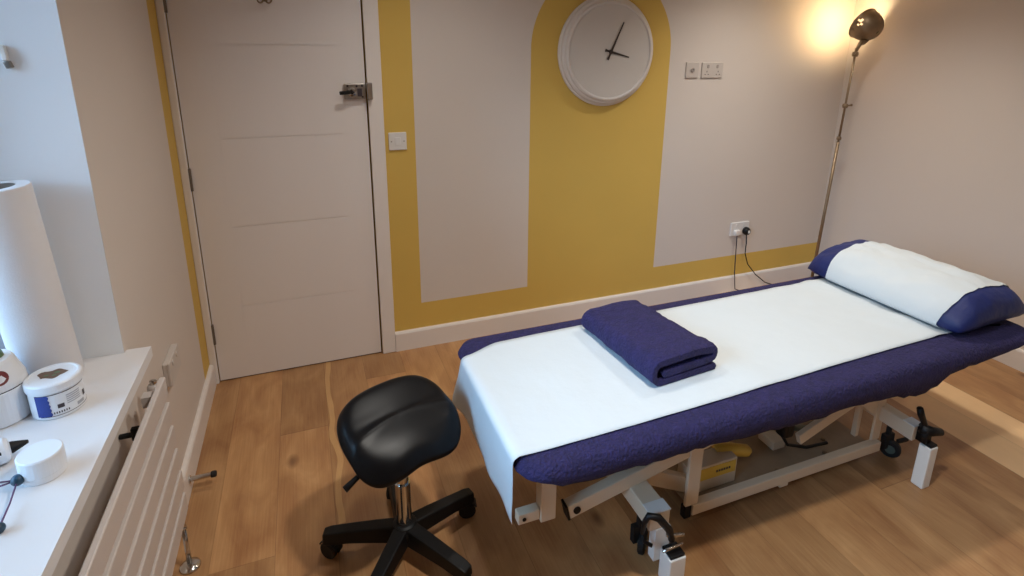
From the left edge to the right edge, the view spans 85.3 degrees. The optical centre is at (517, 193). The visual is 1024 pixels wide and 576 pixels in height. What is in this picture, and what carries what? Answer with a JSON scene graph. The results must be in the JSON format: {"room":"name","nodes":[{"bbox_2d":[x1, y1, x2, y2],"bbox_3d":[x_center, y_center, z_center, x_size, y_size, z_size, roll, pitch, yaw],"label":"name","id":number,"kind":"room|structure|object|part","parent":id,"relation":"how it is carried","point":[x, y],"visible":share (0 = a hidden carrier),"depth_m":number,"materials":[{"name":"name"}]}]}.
{"room":"massage treatment room","nodes":[
{"label":"massage treatment room","id":0,"kind":"room"},
{"bbox_2d":[0,0,208,575],"bbox_3d":[-0.859,0.271,0.403,0.340,2.420,4.420,-5,16,-20],"label":"wall","id":1,"kind":"structure","parent":0,"point":[86,116],"depth_m":1.50,"materials":[{"name":"paint"}]},
{"bbox_2d":[0,45,13,68],"bbox_3d":[-1.174,-0.313,1.273,0.017,0.054,0.021,-5,16,-20],"label":"clip","id":2,"kind":"object","parent":1,"relation":"attached to","point":[7,63],"visible":1,"depth_m":1.27,"materials":[{"name":"white plastic"}]},
{"bbox_3d":[-1.175,-0.321,1.270,0.014,0.037,0.019,-5,16,-20],"label":"clip arm","id":3,"kind":"part","parent":2,"relation":"part of","materials":[{"name":"white plastic"}]},
{"bbox_2d":[0,346,152,575],"bbox_3d":[-0.925,0.646,0.815,0.360,0.030,1.522,-5,16,-20],"label":"windowsill","id":4,"kind":"structure","parent":1,"relation":"attached to","point":[40,520],"depth_m":1.12,"materials":[{"name":"white paint"}]},
{"bbox_2d":[0,474,23,533],"bbox_3d":[-0.985,0.566,0.995,0.154,0.030,0.146,-5,16,-20],"label":"tool","id":5,"kind":"object","parent":4,"relation":"on","point":[16,480],"visible":1,"depth_m":1.05,"materials":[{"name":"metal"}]},
{"bbox_2d":[0,438,28,464],"bbox_3d":[-1.060,0.525,1.102,0.051,0.051,0.137,14,20,42],"label":"bottle","id":6,"kind":"object","parent":4,"relation":"on","point":[5,451],"visible":1,"depth_m":1.12,"materials":[{"name":"white plastic"}]},
{"bbox_2d":[0,349,30,428],"bbox_3d":[-1.174,0.430,1.241,0.124,0.161,0.124,-5,16,-20],"label":"tub","id":7,"kind":"object","parent":4,"relation":"on","point":[14,404],"visible":0.9,"depth_m":1.23,"materials":[{"name":"white plastic"}]},
{"bbox_2d":[15,439,67,486],"bbox_3d":[-0.935,0.529,1.092,0.074,0.052,0.074,-5,16,-20],"label":"jar","id":8,"kind":"object","parent":4,"relation":"on","point":[41,462],"visible":0.97,"depth_m":1.07,"materials":[{"name":"plastic"}]},
{"bbox_2d":[0,180,83,374],"bbox_3d":[-1.181,0.226,1.331,0.152,0.505,0.130,-9,18,-31],"label":"paper roll","id":9,"kind":"object","parent":4,"relation":"on","point":[36,325],"visible":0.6,"depth_m":1.30,"materials":[{"name":"paper"}]},
{"bbox_2d":[22,362,86,420],"bbox_3d":[-1.067,0.457,1.284,0.107,0.088,0.107,-5,16,-20],"label":"tub","id":10,"kind":"object","parent":4,"relation":"on","point":[55,391],"visible":1,"depth_m":1.25,"materials":[{"name":"white plastic"}]},
{"bbox_3d":[-1.066,0.425,1.275,0.107,0.022,0.107,-5,16,-20],"label":"lid","id":11,"kind":"part","parent":10,"relation":"part of","materials":[{"name":"white plastic"}]},
{"bbox_2d":[37,368,67,378],"bbox_3d":[-1.069,0.415,1.275,0.059,0.001,0.044,-5,16,-20],"label":"picture","id":12,"kind":"object","parent":10,"relation":"on","point":[41,375],"depth_m":1.28},
{"bbox_2d":[66,387,83,403],"bbox_3d":[-1.019,0.470,1.280,0.004,0.038,0.038,3,15,9],"label":"print","id":13,"kind":"object","parent":10,"relation":"on","point":[74,395],"depth_m":1.28,"materials":[{"name":"grey paper"}]},
{"bbox_2d":[78,377,200,575],"bbox_3d":[-0.839,0.963,1.149,0.100,0.694,1.149,-5,16,-20],"label":"radiator","id":14,"kind":"object","parent":1,"relation":"attached to","point":[142,525],"visible":1,"depth_m":1.31,"materials":[{"name":"metal"}]},
{"bbox_2d":[162,343,180,386],"bbox_3d":[-1.207,0.599,1.940,0.025,0.088,0.148,-5,16,-20],"label":"box","id":15,"kind":"object","parent":1,"relation":"attached to","point":[171,365],"visible":1,"depth_m":1.91,"materials":[{"name":"white plastic"}]},
{"bbox_2d":[181,365,216,503],"bbox_3d":[-0.679,1.389,0.704,0.018,0.108,4.282,-5,16,-20],"label":"baseboard","id":16,"kind":"structure","parent":1,"relation":"attached to","point":[191,458],"depth_m":2.22,"materials":[{"name":"white wood"}]},
{"bbox_2d":[188,470,216,483],"bbox_3d":[-1.144,1.029,2.018,0.088,0.028,0.028,-5,16,-20],"label":"door stop","id":17,"kind":"object","parent":1,"relation":"attached to","point":[213,473],"visible":1,"depth_m":2.01,"materials":[{"name":"silver metal"}]},
{"bbox_3d":[-1.153,1.030,2.015,0.070,0.028,0.028,-5,16,-20],"label":"stem","id":18,"kind":"part","parent":17,"relation":"part of","materials":[{"name":"silver metal"}]},
{"bbox_2d":[166,0,855,378],"bbox_3d":[0.319,-0.434,3.064,3.830,2.420,0.120,-5,16,-20],"label":"wall","id":19,"kind":"structure","parent":0,"point":[509,190],"depth_m":3.13,"materials":[{"name":"paint"}]},
{"bbox_2d":[163,0,381,380],"bbox_3d":[-1.073,-0.085,2.557,0.771,1.980,0.062,-5,16,-20],"label":"door","id":20,"kind":"structure","parent":19,"relation":"in","point":[279,173],"depth_m":2.54,"materials":[{"name":"white paint"}]},
{"bbox_2d":[257,0,271,3],"bbox_3d":[-1.062,-0.834,2.321,0.067,0.080,0.033,-5,16,-20],"label":"coat hook","id":21,"kind":"object","parent":20,"relation":"attached to","point":[262,1],"visible":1,"depth_m":2.32,"materials":[{"name":"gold metal"}]},
{"bbox_2d":[339,82,372,99],"bbox_3d":[-0.741,-0.466,2.537,0.146,0.076,0.054,-5,16,-20],"label":"lock","id":22,"kind":"object","parent":20,"relation":"attached to","point":[351,90],"visible":1,"depth_m":2.54,"materials":[{"name":"silver metal"}]},
{"bbox_3d":[-0.772,-0.456,2.509,0.067,0.024,0.017,-6,16,-23],"label":"turn knob","id":23,"kind":"part","parent":22,"relation":"part of","materials":[{"name":"black plastic"}]},
{"bbox_3d":[-0.725,-0.462,2.547,0.020,0.036,0.002,-5,16,-20],"label":"snib plate","id":24,"kind":"part","parent":22,"relation":"part of","materials":[{"name":"silver metal"}]},
{"bbox_2d":[154,0,395,383],"bbox_3d":[-1.042,-0.117,2.534,0.866,2.055,0.018,-5,16,-20],"label":"trim","id":25,"kind":"structure","parent":19,"relation":"attached to","point":[369,7],"depth_m":2.57,"materials":[{"name":"white wood"}]},
{"bbox_2d":[388,132,406,149],"bbox_3d":[-0.581,-0.251,2.684,0.086,0.086,0.012,-5,16,-20],"label":"light switch","id":26,"kind":"object","parent":19,"relation":"attached to","point":[397,140],"visible":1,"depth_m":2.68,"materials":[{"name":"white plastic"}]},
{"bbox_2d":[395,262,810,351],"bbox_3d":[0.737,0.662,3.454,2.963,0.108,0.018,-5,16,-20],"label":"baseboard","id":27,"kind":"structure","parent":19,"relation":"attached to","point":[517,320],"depth_m":3.29,"materials":[{"name":"white wood"}]},
{"bbox_2d":[558,0,652,105],"bbox_3d":[0.482,-0.750,2.944,0.576,0.576,0.056,-5,16,-20],"label":"wall clock","id":28,"kind":"object","parent":19,"relation":"attached to","point":[605,47],"visible":1,"depth_m":2.92,"materials":[{"name":"plastic"}]},
{"bbox_2d":[685,62,698,77],"bbox_3d":[1.001,-0.707,3.186,0.088,0.088,0.015,-5,16,-20],"label":"socket","id":29,"kind":"object","parent":19,"relation":"attached to","point":[692,68],"visible":1,"depth_m":3.18,"materials":[{"name":"white plastic"}]},
{"bbox_2d":[700,62,722,77],"bbox_3d":[1.133,-0.717,3.237,0.150,0.088,0.012,-5,16,-20],"label":"double socket","id":30,"kind":"object","parent":19,"relation":"attached to","point":[708,69],"visible":1,"depth_m":3.23,"materials":[{"name":"white plastic"}]},
{"bbox_2d":[733,230,739,289],"bbox_3d":[1.462,0.447,3.635,0.134,0.423,0.039,7,16,23],"label":"plug","id":31,"kind":"object","parent":19,"relation":"attached to","point":[736,233],"visible":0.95,"depth_m":3.61,"materials":[{"name":"plastic"}]},
{"bbox_2d":[729,221,748,235],"bbox_3d":[1.446,0.231,3.620,0.148,0.090,0.013,-5,16,-20],"label":"power socket","id":32,"kind":"object","parent":19,"relation":"attached to","point":[736,225],"visible":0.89,"depth_m":3.61,"materials":[{"name":"white plastic"}]},
{"bbox_2d":[742,227,770,283],"bbox_3d":[1.644,0.429,3.706,0.365,0.443,0.039,-3,15,-12],"label":"plug","id":33,"kind":"object","parent":32,"relation":"attached to","point":[746,231],"visible":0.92,"depth_m":3.63,"materials":[{"name":"plastic"}]},
{"bbox_2d":[172,277,1023,575],"bbox_3d":[0.990,1.325,1.370,4.290,0.080,4.520,-5,16,-20],"label":"floor","id":34,"kind":"structure","parent":0,"point":[271,441],"depth_m":1.98,"materials":[{"name":"brown wood"}]},
{"bbox_2d":[319,375,476,575],"bbox_3d":[-0.366,0.885,1.742,0.519,0.547,0.499,-5,16,-20],"label":"stool","id":35,"kind":"object","parent":34,"relation":"on","point":[395,427],"visible":1,"depth_m":1.68,"materials":[{"name":"black leather"}]},
{"bbox_3d":[-0.434,0.796,1.586,0.020,0.041,0.147,13,19,38],"label":"height lever","id":36,"kind":"part","parent":35,"relation":"part of","materials":[{"name":"black plastic"}]},
{"bbox_3d":[-0.502,1.073,1.763,0.226,0.061,0.053,0,15,-3],"label":"leg","id":37,"kind":"part","parent":35,"relation":"part of","materials":[{"name":"black plastic"}]},
{"bbox_3d":[-0.397,1.109,1.637,0.053,0.061,0.226,5,16,14],"label":"leg","id":38,"kind":"part","parent":35,"relation":"part of","materials":[{"name":"black plastic"}]},
{"bbox_3d":[-0.410,1.038,1.899,0.053,0.061,0.226,-5,16,-20],"label":"leg","id":39,"kind":"part","parent":35,"relation":"part of","materials":[{"name":"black metal"}]},
{"bbox_3d":[-0.362,0.700,1.691,0.364,0.162,0.277,-12,20,-39],"label":"seat","id":40,"kind":"part","parent":35,"relation":"part of","materials":[{"name":"black leather"}]},
{"bbox_3d":[-0.240,1.095,1.695,0.226,0.061,0.053,10,18,32],"label":"leg","id":41,"kind":"part","parent":35,"relation":"part of","materials":[{"name":"black plastic"}]},
{"bbox_3d":[-0.248,1.051,1.857,0.226,0.061,0.053,-11,19,-38],"label":"leg","id":42,"kind":"part","parent":35,"relation":"part of","materials":[{"name":"black plastic"}]},
{"bbox_2d":[458,276,1023,575],"bbox_3d":[0.881,0.790,2.135,2.126,0.551,0.726,-5,16,-20],"label":"massage table","id":43,"kind":"object","parent":34,"relation":"on","point":[715,454],"visible":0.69,"depth_m":1.83,"materials":[{"name":"blue fabric"}]},
{"bbox_3d":[0.083,0.858,1.615,0.048,0.194,0.040,-5,16,-20],"label":"post","id":44,"kind":"part","parent":43,"relation":"part of","materials":[{"name":"white metal"}]},
{"bbox_3d":[0.541,0.841,1.820,0.845,0.236,0.034,-5,16,-20],"label":"lift arm","id":45,"kind":"part","parent":43,"relation":"part of"},
{"bbox_3d":[0.422,0.941,1.861,0.378,0.231,0.030,-5,16,-20],"label":"lift arm","id":46,"kind":"part","parent":43,"relation":"part of"},
{"bbox_3d":[0.571,1.077,1.889,0.029,0.049,0.024,-5,16,-20],"label":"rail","id":47,"kind":"part","parent":43,"relation":"part of","materials":[{"name":"black plastic"}]},
{"bbox_2d":[452,278,950,523],"bbox_3d":[0.735,0.632,2.035,1.888,0.216,0.582,-5,16,-20],"label":"paper sheet","id":48,"kind":"object","parent":43,"relation":"on","point":[530,394],"visible":0.87,"depth_m":1.86,"materials":[{"name":"white paper"}]},
{"bbox_2d":[581,300,717,386],"bbox_3d":[0.443,0.496,1.938,0.271,0.097,0.410,-7,17,-25],"label":"folded towel","id":49,"kind":"object","parent":48,"relation":"on","point":[660,349],"visible":1,"depth_m":1.83,"materials":[{"name":"blue fabric"}]},
{"bbox_2d":[668,420,865,500],"bbox_3d":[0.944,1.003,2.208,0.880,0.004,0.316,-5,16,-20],"label":"frame","id":50,"kind":"object","parent":43,"relation":"on","point":[764,458],"depth_m":2.17,"materials":[{"name":"white metal"}]},
{"bbox_3d":[1.013,0.980,2.218,0.060,0.036,0.080,-5,16,-20],"label":"motor mount","id":51,"kind":"part","parent":43,"relation":"part of","materials":[{"name":"white metal"}]},
{"bbox_3d":[0.994,0.864,2.062,0.055,0.080,0.050,-5,16,-20],"label":"drive motor","id":52,"kind":"part","parent":43,"relation":"part of","materials":[{"name":"black plastic"}]},
{"bbox_3d":[1.006,1.034,2.048,0.900,0.042,0.030,-5,16,-20],"label":"rail","id":53,"kind":"part","parent":43,"relation":"part of","materials":[{"name":"white metal"}]},
{"bbox_3d":[1.067,0.919,2.189,0.220,0.106,0.028,-5,16,-20],"label":"drive rod","id":54,"kind":"part","parent":43,"relation":"part of","materials":[{"name":"grey metal"}]},
{"bbox_3d":[1.290,0.794,2.132,0.544,0.245,0.020,-5,16,-20],"label":"lift arm","id":55,"kind":"part","parent":43,"relation":"part of"},
{"bbox_2d":[807,239,1023,332],"bbox_3d":[1.688,0.347,2.387,0.473,0.157,0.690,-6,16,-22],"label":"pillow","id":56,"kind":"object","parent":43,"relation":"on","point":[942,295],"visible":1,"depth_m":2.22,"materials":[{"name":"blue fabric"}]},
{"bbox_2d":[810,8,883,276],"bbox_3d":[1.962,-0.192,3.417,0.366,1.804,0.249,-5,16,-20],"label":"floor lamp","id":57,"kind":"object","parent":34,"relation":"on","point":[872,26],"visible":0.73,"depth_m":3.24,"materials":[{"name":"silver metal"}]},
{"bbox_3d":[2.049,-0.986,3.252,0.186,0.182,0.160,-5,16,-20],"label":"lamp shade","id":58,"kind":"part","parent":57,"relation":"part of","materials":[{"name":"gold metal"}]},
{"bbox_2d":[818,0,1023,349],"bbox_3d":[2.932,-0.069,1.815,0.120,2.420,4.420,-5,16,-20],"label":"wall","id":59,"kind":"structure","parent":0,"point":[930,160],"depth_m":3.11,"materials":[{"name":"paint"}]},
{"bbox_2d":[814,273,1023,372],"bbox_3d":[2.881,1.070,2.030,0.018,0.108,4.282,-5,16,-20],"label":"baseboard","id":60,"kind":"structure","parent":59,"relation":"attached to","point":[1014,359],"depth_m":2.85,"materials":[{"name":"white wood"}]}
]}

